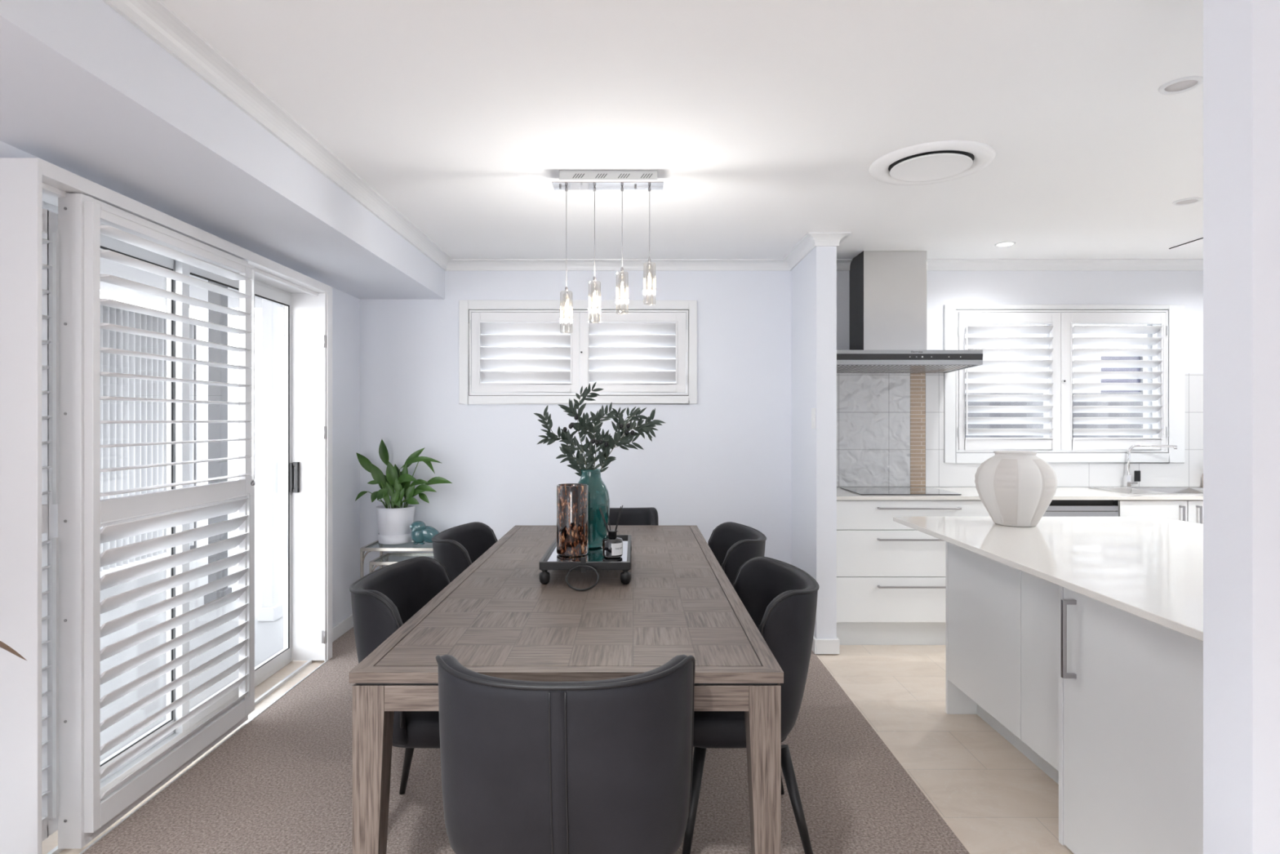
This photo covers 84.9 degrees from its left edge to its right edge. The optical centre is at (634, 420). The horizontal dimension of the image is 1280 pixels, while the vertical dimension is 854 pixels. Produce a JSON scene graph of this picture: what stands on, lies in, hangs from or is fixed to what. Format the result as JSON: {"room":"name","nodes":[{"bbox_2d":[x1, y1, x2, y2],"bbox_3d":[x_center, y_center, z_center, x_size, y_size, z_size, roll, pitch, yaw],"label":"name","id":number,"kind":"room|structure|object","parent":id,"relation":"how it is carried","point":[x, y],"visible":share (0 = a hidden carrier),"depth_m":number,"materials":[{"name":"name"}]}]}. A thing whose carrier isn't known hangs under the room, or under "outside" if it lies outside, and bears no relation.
{"room":"dining room","nodes":[
{"label":"dining room","id":0,"kind":"room"},
{"bbox_2d":[0,141,359,626],"bbox_3d":[-1.901,0.140,0.855,0.110,2.420,7.710,0,0,0],"label":"wall","id":1,"kind":"structure","parent":0,"point":[345,307],"depth_m":4.46,"materials":[{"name":"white paint"}]},
{"bbox_2d":[41,208,58,841],"bbox_3d":[-1.828,0.323,2.148,0.078,1.949,0.223,0,0,4],"label":"plantation shutter","id":2,"kind":"object","parent":1,"relation":"attached to","point":[50,310],"visible":0.22,"depth_m":2.17,"materials":[{"name":"white wood"}]},
{"bbox_2d":[57,193,255,848],"bbox_3d":[-1.727,0.314,2.656,0.132,2.047,0.949,0,0,1],"label":"plantation shutter","id":3,"kind":"object","parent":1,"relation":"attached to","point":[84,814],"visible":1,"depth_m":2.37,"materials":[{"name":"white wood"}]},
{"bbox_2d":[0,157,332,853],"bbox_3d":[-1.825,0.296,3.002,0.210,2.107,1.971,0,0,0],"label":"trim","id":4,"kind":"structure","parent":1,"relation":"attached to","point":[25,183],"depth_m":2.02,"materials":[{"name":"white wood"}]},
{"bbox_2d":[42,201,299,795],"bbox_3d":[-1.936,0.309,3.002,0.112,2.102,1.971,0,0,0],"label":"door","id":5,"kind":"structure","parent":1,"relation":"in","point":[175,432],"depth_m":2.99,"materials":[{"name":"white metal"}]},
{"bbox_2d":[46,659,328,853],"bbox_3d":[-1.772,1.354,2.982,0.105,0.016,1.895,0,0,0],"label":"trim","id":6,"kind":"structure","parent":1,"relation":"attached to","point":[55,851],"depth_m":3.06,"materials":[{"name":"white wood"}]},
{"bbox_2d":[321,426,326,439],"bbox_3d":[-1.740,0.070,3.921,0.024,0.070,0.017,0,0,0],"label":"hinge","id":7,"kind":"object","parent":1,"relation":"attached to","point":[322,427],"visible":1,"depth_m":3.92,"materials":[{"name":"grey metal"}]},
{"bbox_2d":[321,630,326,643],"bbox_3d":[-1.740,1.215,3.921,0.024,0.070,0.017,0,0,0],"label":"hinge","id":8,"kind":"object","parent":1,"relation":"attached to","point":[322,631],"visible":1,"depth_m":3.92,"materials":[{"name":"grey metal"}]},
{"bbox_2d":[321,334,326,347],"bbox_3d":[-1.740,-0.440,3.921,0.024,0.070,0.017,0,0,0],"label":"hinge","id":9,"kind":"object","parent":1,"relation":"attached to","point":[322,336],"visible":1,"depth_m":3.92,"materials":[{"name":"grey metal"}]},
{"bbox_2d":[332,613,353,642],"bbox_3d":[-1.839,1.308,4.349,0.014,0.085,0.722,0,0,0],"label":"baseboard","id":10,"kind":"structure","parent":1,"relation":"attached to","point":[347,624],"depth_m":4.39,"materials":[{"name":"white wood"}]},
{"bbox_2d":[0,0,444,299],"bbox_3d":[-1.560,-0.942,0.855,0.572,0.257,7.710,0,0,0],"label":"bulkhead","id":11,"kind":"structure","parent":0,"point":[85,92],"depth_m":2.16,"materials":[{"name":"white paint"}]},
{"bbox_2d":[41,626,1073,853],"bbox_3d":[1.455,1.380,0.855,6.890,0.060,7.710,0,0,0],"label":"floor","id":12,"kind":"structure","parent":0,"point":[282,783],"depth_m":2.60,"materials":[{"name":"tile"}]},
{"bbox_2d":[0,640,27,661],"bbox_3d":[-1.409,0.843,1.111,0.538,1.015,0.536,0,0,31],"label":"potted plant","id":13,"kind":"object","parent":12,"relation":"on","point":[2,645],"visible":1,"depth_m":1.20,"materials":[{"name":"brown plant"}]},
{"bbox_2d":[360,539,433,577],"bbox_3d":[-1.395,1.071,4.515,0.613,0.558,0.350,0,0,0],"label":"table","id":14,"kind":"object","parent":12,"relation":"on","point":[367,548],"visible":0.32,"depth_m":4.34,"materials":[{"name":"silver metal"}]},
{"bbox_2d":[355,439,452,544],"bbox_3d":[-1.484,0.457,4.502,0.626,0.670,0.276,0,0,21],"label":"potted plant","id":15,"kind":"object","parent":14,"relation":"on","point":[394,518],"visible":1,"depth_m":4.46,"materials":[{"name":"green plant"}]},
{"bbox_2d":[409,520,439,544],"bbox_3d":[-1.323,0.719,4.505,0.230,0.149,0.121,0,0,-15],"label":"figurine","id":16,"kind":"object","parent":14,"relation":"on","point":[420,532],"visible":0.92,"depth_m":4.45,"materials":[{"name":"teal ceramic"}]},
{"bbox_2d":[349,556,451,853],"bbox_3d":[-0.653,0.926,2.300,0.487,0.855,0.571,0,0,0],"label":"dining chair","id":17,"kind":"object","parent":12,"relation":"on","point":[386,597],"visible":0.44,"depth_m":2.09,"materials":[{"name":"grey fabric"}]},
{"bbox_2d":[368,552,433,573],"bbox_3d":[-1.395,1.117,4.520,0.523,0.466,0.300,0,0,0],"label":"table","id":18,"kind":"object","parent":12,"relation":"on","point":[375,562],"visible":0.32,"depth_m":4.61,"materials":[{"name":"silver metal"}]},
{"bbox_2d":[431,521,497,581],"bbox_3d":[-0.653,0.926,3.170,0.487,0.855,0.571,0,0,0],"label":"dining chair","id":19,"kind":"object","parent":12,"relation":"on","point":[456,548],"visible":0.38,"depth_m":3.25,"materials":[{"name":"grey fabric"}]},
{"bbox_2d":[435,654,695,853],"bbox_3d":[-0.149,0.926,1.598,0.571,0.855,0.487,0,0,0],"label":"dining chair","id":20,"kind":"object","parent":12,"relation":"on","point":[597,766],"visible":1,"depth_m":1.40,"materials":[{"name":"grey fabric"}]},
{"bbox_2d":[348,524,783,853],"bbox_3d":[-0.157,0.965,2.735,1.000,0.770,2.250,0,0,0],"label":"dining table","id":21,"kind":"object","parent":12,"relation":"on","point":[496,618],"visible":0.93,"depth_m":1.82,"materials":[{"name":"brown wood"}]},
{"bbox_2d":[538,534,631,591],"bbox_3d":[-0.174,0.531,2.760,0.326,0.098,0.776,0,0,0],"label":"serving tray","id":22,"kind":"object","parent":21,"relation":"on","point":[594,560],"visible":0.66,"depth_m":2.47,"materials":[{"name":"black metal"}]},
{"bbox_2d":[556,483,588,556],"bbox_3d":[-0.236,0.379,2.672,0.121,0.265,0.121,0,0,0],"label":"glass vase","id":23,"kind":"object","parent":22,"relation":"on","point":[572,499],"visible":1,"depth_m":2.62,"materials":[{"name":"brown glass"}]},
{"bbox_2d":[545,537,627,561],"bbox_3d":[-0.174,0.518,2.760,0.295,0.012,0.566,0,0,0],"label":"mirror","id":24,"kind":"object","parent":22,"relation":"on","point":[595,554],"depth_m":2.62,"materials":[{"name":"white mirror"}]},
{"bbox_2d":[577,468,609,548],"bbox_3d":[-0.176,0.355,2.830,0.153,0.313,0.153,0,0,0],"label":"glass vase","id":25,"kind":"object","parent":22,"relation":"on","point":[598,494],"visible":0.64,"depth_m":2.78,"materials":[{"name":"teal glass"}]},
{"bbox_2d":[533,405,588,476],"bbox_3d":[-0.298,0.131,2.846,0.223,0.386,0.089,0,0,-14],"label":"branch","id":26,"kind":"object","parent":25,"relation":"in","point":[569,456],"visible":0.73,"depth_m":2.83,"materials":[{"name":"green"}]},
{"bbox_2d":[557,381,603,474],"bbox_3d":[-0.217,0.085,2.781,0.171,0.478,0.094,0,0,-19],"label":"branch","id":27,"kind":"object","parent":25,"relation":"in","point":[571,411],"visible":0.97,"depth_m":2.79,"materials":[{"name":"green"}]},
{"bbox_2d":[573,402,617,470],"bbox_3d":[-0.157,0.125,2.801,0.185,0.396,0.089,0,0,-16],"label":"branch","id":28,"kind":"object","parent":25,"relation":"in","point":[598,441],"visible":0.94,"depth_m":2.80,"materials":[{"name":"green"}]},
{"bbox_2d":[595,406,647,472],"bbox_3d":[-0.050,0.134,2.861,0.228,0.380,0.067,0,0,0],"label":"branch","id":29,"kind":"object","parent":25,"relation":"in","point":[637,411],"visible":0.48,"depth_m":2.85,"materials":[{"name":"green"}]},
{"bbox_2d":[594,408,665,469],"bbox_3d":[-0.020,0.137,2.827,0.290,0.373,0.091,0,0,-7],"label":"branch","id":30,"kind":"object","parent":25,"relation":"in","point":[647,427],"visible":0.99,"depth_m":2.82,"materials":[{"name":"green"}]},
{"bbox_2d":[598,505,622,558],"bbox_3d":[-0.084,0.415,2.618,0.081,0.192,0.077,0,0,-41],"label":"reed diffuser","id":31,"kind":"object","parent":22,"relation":"on","point":[612,545],"visible":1,"depth_m":2.60,"materials":[{"name":"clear glass"}]},
{"bbox_2d":[608,506,658,524],"bbox_3d":[-0.150,0.926,3.872,0.571,0.855,0.487,0,0,0],"label":"dining chair","id":32,"kind":"object","parent":12,"relation":"on","point":[628,516],"visible":0.2,"depth_m":4.05,"materials":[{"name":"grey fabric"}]},
{"bbox_2d":[707,521,766,586],"bbox_3d":[0.345,0.926,3.170,0.487,0.855,0.571,0,0,0],"label":"dining chair","id":33,"kind":"object","parent":12,"relation":"on","point":[732,544],"visible":0.34,"depth_m":3.19,"materials":[{"name":"grey fabric"}]},
{"bbox_2d":[682,556,819,853],"bbox_3d":[0.345,0.926,2.300,0.487,0.855,0.571,0,0,0],"label":"dining chair","id":34,"kind":"object","parent":12,"relation":"on","point":[780,597],"visible":0.6,"depth_m":2.08,"materials":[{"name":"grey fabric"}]},
{"bbox_2d":[836,499,990,644],"bbox_3d":[1.682,0.914,4.410,0.976,0.883,0.589,0,0,0],"label":"base cabinet","id":35,"kind":"object","parent":12,"relation":"on","point":[891,575],"visible":0.5,"depth_m":4.15,"materials":[{"name":"white"}]},
{"bbox_2d":[946,541,1058,784],"bbox_3d":[1.931,0.914,2.752,0.977,0.884,0.987,0,0,0],"label":"base cabinet","id":36,"kind":"object","parent":12,"relation":"on","point":[1002,620],"visible":0.34,"depth_m":2.74,"materials":[{"name":"white"}]},
{"bbox_2d":[893,516,1203,641],"bbox_3d":[1.839,0.461,2.335,1.262,0.021,1.870,0,0,0],"label":"countertop","id":37,"kind":"structure","parent":36,"relation":"on","point":[1149,568],"depth_m":2.35,"materials":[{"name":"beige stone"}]},
{"bbox_2d":[974,450,1057,526],"bbox_3d":[1.643,0.292,3.020,0.312,0.314,0.313,0,0,0],"label":"ceramic vase","id":38,"kind":"object","parent":37,"relation":"on","point":[1015,488],"visible":1,"depth_m":2.92,"materials":[{"name":"grey ceramic"}]},
{"bbox_2d":[1042,499,1118,516],"bbox_3d":[2.569,0.915,4.419,0.598,0.882,0.542,0,0,0],"label":"dishwasher","id":39,"kind":"object","parent":12,"relation":"on","point":[1057,508],"visible":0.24,"depth_m":4.15,"materials":[{"name":"silver metal"}]},
{"bbox_2d":[1058,585,1203,853],"bbox_3d":[1.861,0.914,1.836,1.078,0.883,0.832,0,0,0],"label":"base cabinet","id":40,"kind":"object","parent":12,"relation":"on","point":[1131,686],"visible":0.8,"depth_m":1.94,"materials":[{"name":"white"}]},
{"bbox_2d":[1118,500,1203,524],"bbox_3d":[3.288,0.917,4.410,0.824,0.878,0.589,0,0,0],"label":"base cabinet","id":41,"kind":"object","parent":12,"relation":"on","point":[1192,511],"visible":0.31,"depth_m":4.15,"materials":[{"name":"white"}]},
{"bbox_3d":[4.277,0.914,4.427,1.146,0.883,0.555,0,0,0],"label":"base cabinet","id":42,"kind":"object","parent":12,"relation":"on","visible":0},
{"bbox_2d":[836,487,1203,499],"bbox_3d":[3.027,0.461,4.420,3.706,0.021,0.579,0,0,0],"label":"countertop","id":43,"kind":"structure","parent":42,"relation":"on","point":[967,493],"depth_m":4.15,"materials":[{"name":"beige stone"}]},
{"bbox_2d":[840,487,961,494],"bbox_3d":[1.663,0.447,4.412,0.605,0.006,0.415,0,0,0],"label":"cooktop","id":44,"kind":"object","parent":43,"relation":"in","point":[860,491],"visible":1,"depth_m":4.38,"materials":[{"name":"black glass"}]},
{"bbox_2d":[1088,487,1203,500],"bbox_3d":[3.520,0.531,4.440,1.032,0.174,0.390,0,0,0],"label":"sink","id":45,"kind":"object","parent":43,"relation":"in","point":[1121,490],"visible":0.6,"depth_m":4.61,"materials":[{"name":"silver metal"}]},
{"bbox_2d":[1121,444,1177,487],"bbox_3d":[3.408,0.305,4.636,0.309,0.290,0.055,0,0,13],"label":"tap","id":46,"kind":"object","parent":43,"relation":"on","point":[1127,482],"visible":1,"depth_m":4.64,"materials":[{"name":"silver metal"}]},
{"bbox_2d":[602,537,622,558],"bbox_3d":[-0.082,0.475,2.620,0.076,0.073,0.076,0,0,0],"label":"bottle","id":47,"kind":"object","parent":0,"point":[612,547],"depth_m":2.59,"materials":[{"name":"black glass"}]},
{"bbox_2d":[160,0,1203,258],"bbox_3d":[1.472,-1.120,0.955,6.856,0.100,7.910,0,0,0],"label":"ceiling","id":48,"kind":"structure","parent":0,"point":[763,124],"depth_m":2.45,"materials":[{"name":"paint"}]},
{"bbox_2d":[551,170,663,315],"bbox_3d":[-0.114,-0.724,3.041,0.480,0.692,0.102,0,0,0],"label":"pendant light","id":49,"kind":"object","parent":48,"relation":"hanging from","point":[594,180],"visible":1,"depth_m":3.00,"materials":[{"name":"silver metal"}]},
{"bbox_2d":[869,140,995,185],"bbox_3d":[1.235,-1.058,2.920,0.486,0.024,0.486,0,0,0],"label":"ceiling vent","id":50,"kind":"object","parent":48,"relation":"in","point":[937,162],"visible":1,"depth_m":2.87,"materials":[{"name":"paint"}]},
{"bbox_2d":[994,241,1015,247],"bbox_3d":[2.250,-1.067,4.250,0.116,0.006,0.116,0,0,0],"label":"recessed light","id":51,"kind":"object","parent":48,"relation":"in","point":[1002,244],"visible":1,"depth_m":4.25,"materials":[{"name":"white"}]},
{"bbox_2d":[1158,75,1203,94],"bbox_3d":[1.745,-1.067,2.235,0.116,0.006,0.116,0,0,0],"label":"recessed light","id":52,"kind":"object","parent":48,"relation":"in","point":[1184,84],"visible":0.99,"depth_m":2.23,"materials":[{"name":"white plastic"}]},
{"bbox_2d":[1168,237,1203,248],"bbox_3d":[3.590,-1.067,4.080,0.520,0.005,0.560,0,0,0],"label":"ceiling hatch","id":53,"kind":"object","parent":48,"relation":"attached to","point":[1197,243],"visible":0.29,"depth_m":4.27,"materials":[{"name":"paint"}]},
{"bbox_2d":[1172,197,1202,205],"bbox_3d":[2.700,-1.067,3.420,0.116,0.006,0.116,0,0,0],"label":"recessed light","id":54,"kind":"object","parent":48,"relation":"in","point":[1188,201],"visible":1,"depth_m":3.42,"materials":[{"name":"white plastic"}]},
{"bbox_2d":[360,271,1203,576],"bbox_3d":[1.472,0.140,4.810,6.856,2.420,0.200,0,0,0],"label":"wall","id":55,"kind":"structure","parent":0,"point":[725,456],"depth_m":4.71,"materials":[{"name":"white paint"}]},
{"bbox_2d":[458,300,697,404],"bbox_3d":[-0.378,-0.456,4.786,1.598,0.700,0.188,0,0,0],"label":"window","id":56,"kind":"structure","parent":55,"relation":"in","point":[464,305],"depth_m":4.69,"materials":[{"name":"white wood"}]},
{"bbox_2d":[470,311,579,392],"bbox_3d":[-0.734,-0.454,4.697,0.732,0.541,0.074,0,0,0],"label":"plantation shutter","id":57,"kind":"object","parent":56,"relation":"attached to","point":[500,335],"visible":1,"depth_m":4.69,"materials":[{"name":"white wood"}]},
{"bbox_2d":[468,309,688,395],"bbox_3d":[-0.373,-0.454,4.714,1.480,0.579,0.032,0,0,0],"label":"surround","id":58,"kind":"object","parent":56,"relation":"attached to","point":[470,311],"visible":0.98,"depth_m":4.70,"materials":[{"name":"white wood"}]},
{"bbox_2d":[579,311,687,392],"bbox_3d":[-0.006,-0.454,4.701,0.720,0.541,0.074,0,0,1],"label":"plantation shutter","id":59,"kind":"object","parent":56,"relation":"attached to","point":[602,335],"visible":0.94,"depth_m":4.69,"materials":[{"name":"white wood"}]},
{"bbox_2d":[836,373,910,487],"bbox_3d":[1.512,0.068,4.705,0.680,0.764,0.008,0,0,0],"label":"backsplash","id":60,"kind":"structure","parent":55,"relation":"attached to","point":[873,409],"depth_m":4.70,"materials":[{"name":"tile"}]},
{"bbox_2d":[836,250,982,373],"bbox_3d":[1.650,-0.691,4.463,0.900,0.756,0.493,0,0,0],"label":"range hood","id":61,"kind":"object","parent":55,"relation":"attached to","point":[888,288],"visible":0.99,"depth_m":4.42,"materials":[{"name":"silver metal"}]},
{"bbox_2d":[910,373,925,487],"bbox_3d":[1.905,0.068,4.705,0.101,0.764,0.008,0,0,0],"label":"mosaic strip","id":62,"kind":"object","parent":55,"relation":"attached to","point":[917,380],"visible":1,"depth_m":4.70,"materials":[{"name":"beige tile"}]},
{"bbox_2d":[943,304,1185,462],"bbox_3d":[2.886,-0.244,4.786,1.611,1.066,0.188,0,0,0],"label":"window","id":63,"kind":"structure","parent":55,"relation":"in","point":[1176,313],"depth_m":4.69,"materials":[{"name":"white wood"}]},
{"bbox_2d":[958,311,1060,449],"bbox_3d":[2.515,-0.261,4.702,0.690,0.926,0.084,0,0,0],"label":"plantation shutter","id":64,"kind":"object","parent":63,"relation":"attached to","point":[1053,319],"visible":0.98,"depth_m":4.69,"materials":[{"name":"white wood"}]},
{"bbox_2d":[955,309,1168,453],"bbox_3d":[2.872,-0.261,4.714,1.429,0.964,0.032,0,0,0],"label":"surround","id":65,"kind":"object","parent":63,"relation":"attached to","point":[957,311],"visible":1,"depth_m":4.70,"materials":[{"name":"white wood"}]},
{"bbox_2d":[1060,311,1168,449],"bbox_3d":[3.218,-0.261,4.702,0.710,0.926,0.084,0,0,0],"label":"plantation shutter","id":66,"kind":"object","parent":63,"relation":"attached to","point":[1068,442],"visible":1,"depth_m":4.69,"materials":[{"name":"white wood"}]},
{"bbox_2d":[925,373,1203,487],"bbox_3d":[3.418,0.068,4.705,2.923,0.764,0.008,0,0,0],"label":"backsplash","id":67,"kind":"structure","parent":55,"relation":"attached to","point":[939,473],"depth_m":4.70,"materials":[{"name":"white tile"}]},
{"bbox_2d":[926,258,1203,271],"bbox_3d":[3.373,-1.038,4.678,3.053,0.065,0.065,0,0,0],"label":"trim","id":68,"kind":"structure","parent":55,"relation":"attached to","point":[932,264],"depth_m":4.69,"materials":[{"name":"white"}]},
{"bbox_2d":[791,246,836,639],"bbox_3d":[1.112,0.140,4.380,0.116,2.420,0.660,0,0,0],"label":"wall","id":69,"kind":"structure","parent":0,"point":[814,279],"depth_m":4.06,"materials":[{"name":"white paint"}]},
{"bbox_2d":[102,0,852,271],"bbox_3d":[0.087,-1.038,0.855,2.722,0.065,7.710,0,0,0],"label":"trim","id":70,"kind":"structure","parent":69,"relation":"attached to","point":[153,18],"depth_m":2.91,"materials":[{"name":"white"}]},
{"bbox_2d":[811,635,839,653],"bbox_3d":[1.112,1.308,4.365,0.144,0.085,0.662,0,0,0],"label":"baseboard","id":71,"kind":"structure","parent":69,"relation":"attached to","point":[831,646],"depth_m":4.04,"materials":[{"name":"white"}]},
{"bbox_2d":[1203,0,1279,853],"bbox_3d":[3.010,0.140,1.322,3.781,2.420,0.110,0,0,0],"label":"wall","id":72,"kind":"structure","parent":0,"point":[1242,37],"depth_m":1.29,"materials":[{"name":"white paint"}]},
{"label":"outside","id":73,"kind":"structure","parent":0,"visible":0},
{"bbox_2d":[100,502,283,761],"bbox_3d":[-5.495,1.435,6.500,7.010,0.070,15.000,0,0,0],"label":"patio","id":74,"kind":"structure","parent":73,"point":[268,635],"depth_m":4.46,"materials":[{"name":"grey"}]},
{"bbox_2d":[100,305,196,571],"bbox_3d":[-4.600,0.185,6.135,0.060,2.430,2.350,0,0,0],"label":"screen","id":75,"kind":"object","parent":74,"relation":"on","point":[110,410],"visible":0.27,"depth_m":6.47,"materials":[{"name":"grey"}]},
{"bbox_2d":[204,280,231,604],"bbox_3d":[-3.200,0.100,5.380,0.140,2.600,0.140,0,0,0],"label":"patio column","id":76,"kind":"structure","parent":74,"relation":"on","point":[215,393],"depth_m":5.33,"materials":[{"name":"grey"}]},
{"bbox_2d":[100,248,283,307],"bbox_3d":[-3.430,-1.265,4.250,2.940,0.130,6.500,0,0,0],"label":"roof","id":77,"kind":"structure","parent":76,"relation":"on","point":[107,267],"depth_m":6.27,"materials":[{"name":"grey"}]},
{"bbox_2d":[196,379,283,522],"bbox_3d":[-6.050,0.425,7.000,0.100,1.950,12.000,0,0,0],"label":"wall","id":78,"kind":"structure","parent":74,"relation":"on","point":[202,389],"depth_m":10.51,"materials":[{"name":"grey paint"}]},
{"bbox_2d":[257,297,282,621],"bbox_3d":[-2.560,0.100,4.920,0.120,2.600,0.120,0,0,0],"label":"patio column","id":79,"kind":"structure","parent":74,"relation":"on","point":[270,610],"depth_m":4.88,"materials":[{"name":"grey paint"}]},
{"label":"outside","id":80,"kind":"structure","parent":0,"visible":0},
{"bbox_3d":[5.010,1.435,9.455,13.980,0.070,9.090,0,0,0],"label":"ground","id":81,"kind":"structure","parent":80,"visible":0},
{"bbox_2d":[480,324,1142,393],"bbox_3d":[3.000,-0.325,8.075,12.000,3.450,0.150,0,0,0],"label":"house","id":82,"kind":"structure","parent":81,"relation":"on","point":[971,369],"depth_m":8.00,"materials":[{"name":"grey"}]},
{"bbox_2d":[964,393,1142,437],"bbox_3d":[4.350,0.575,6.525,6.300,1.650,0.050,0,0,0],"label":"fence","id":83,"kind":"object","parent":81,"relation":"on","point":[969,403],"visible":0.11,"depth_m":6.50,"materials":[{"name":"white wood"}]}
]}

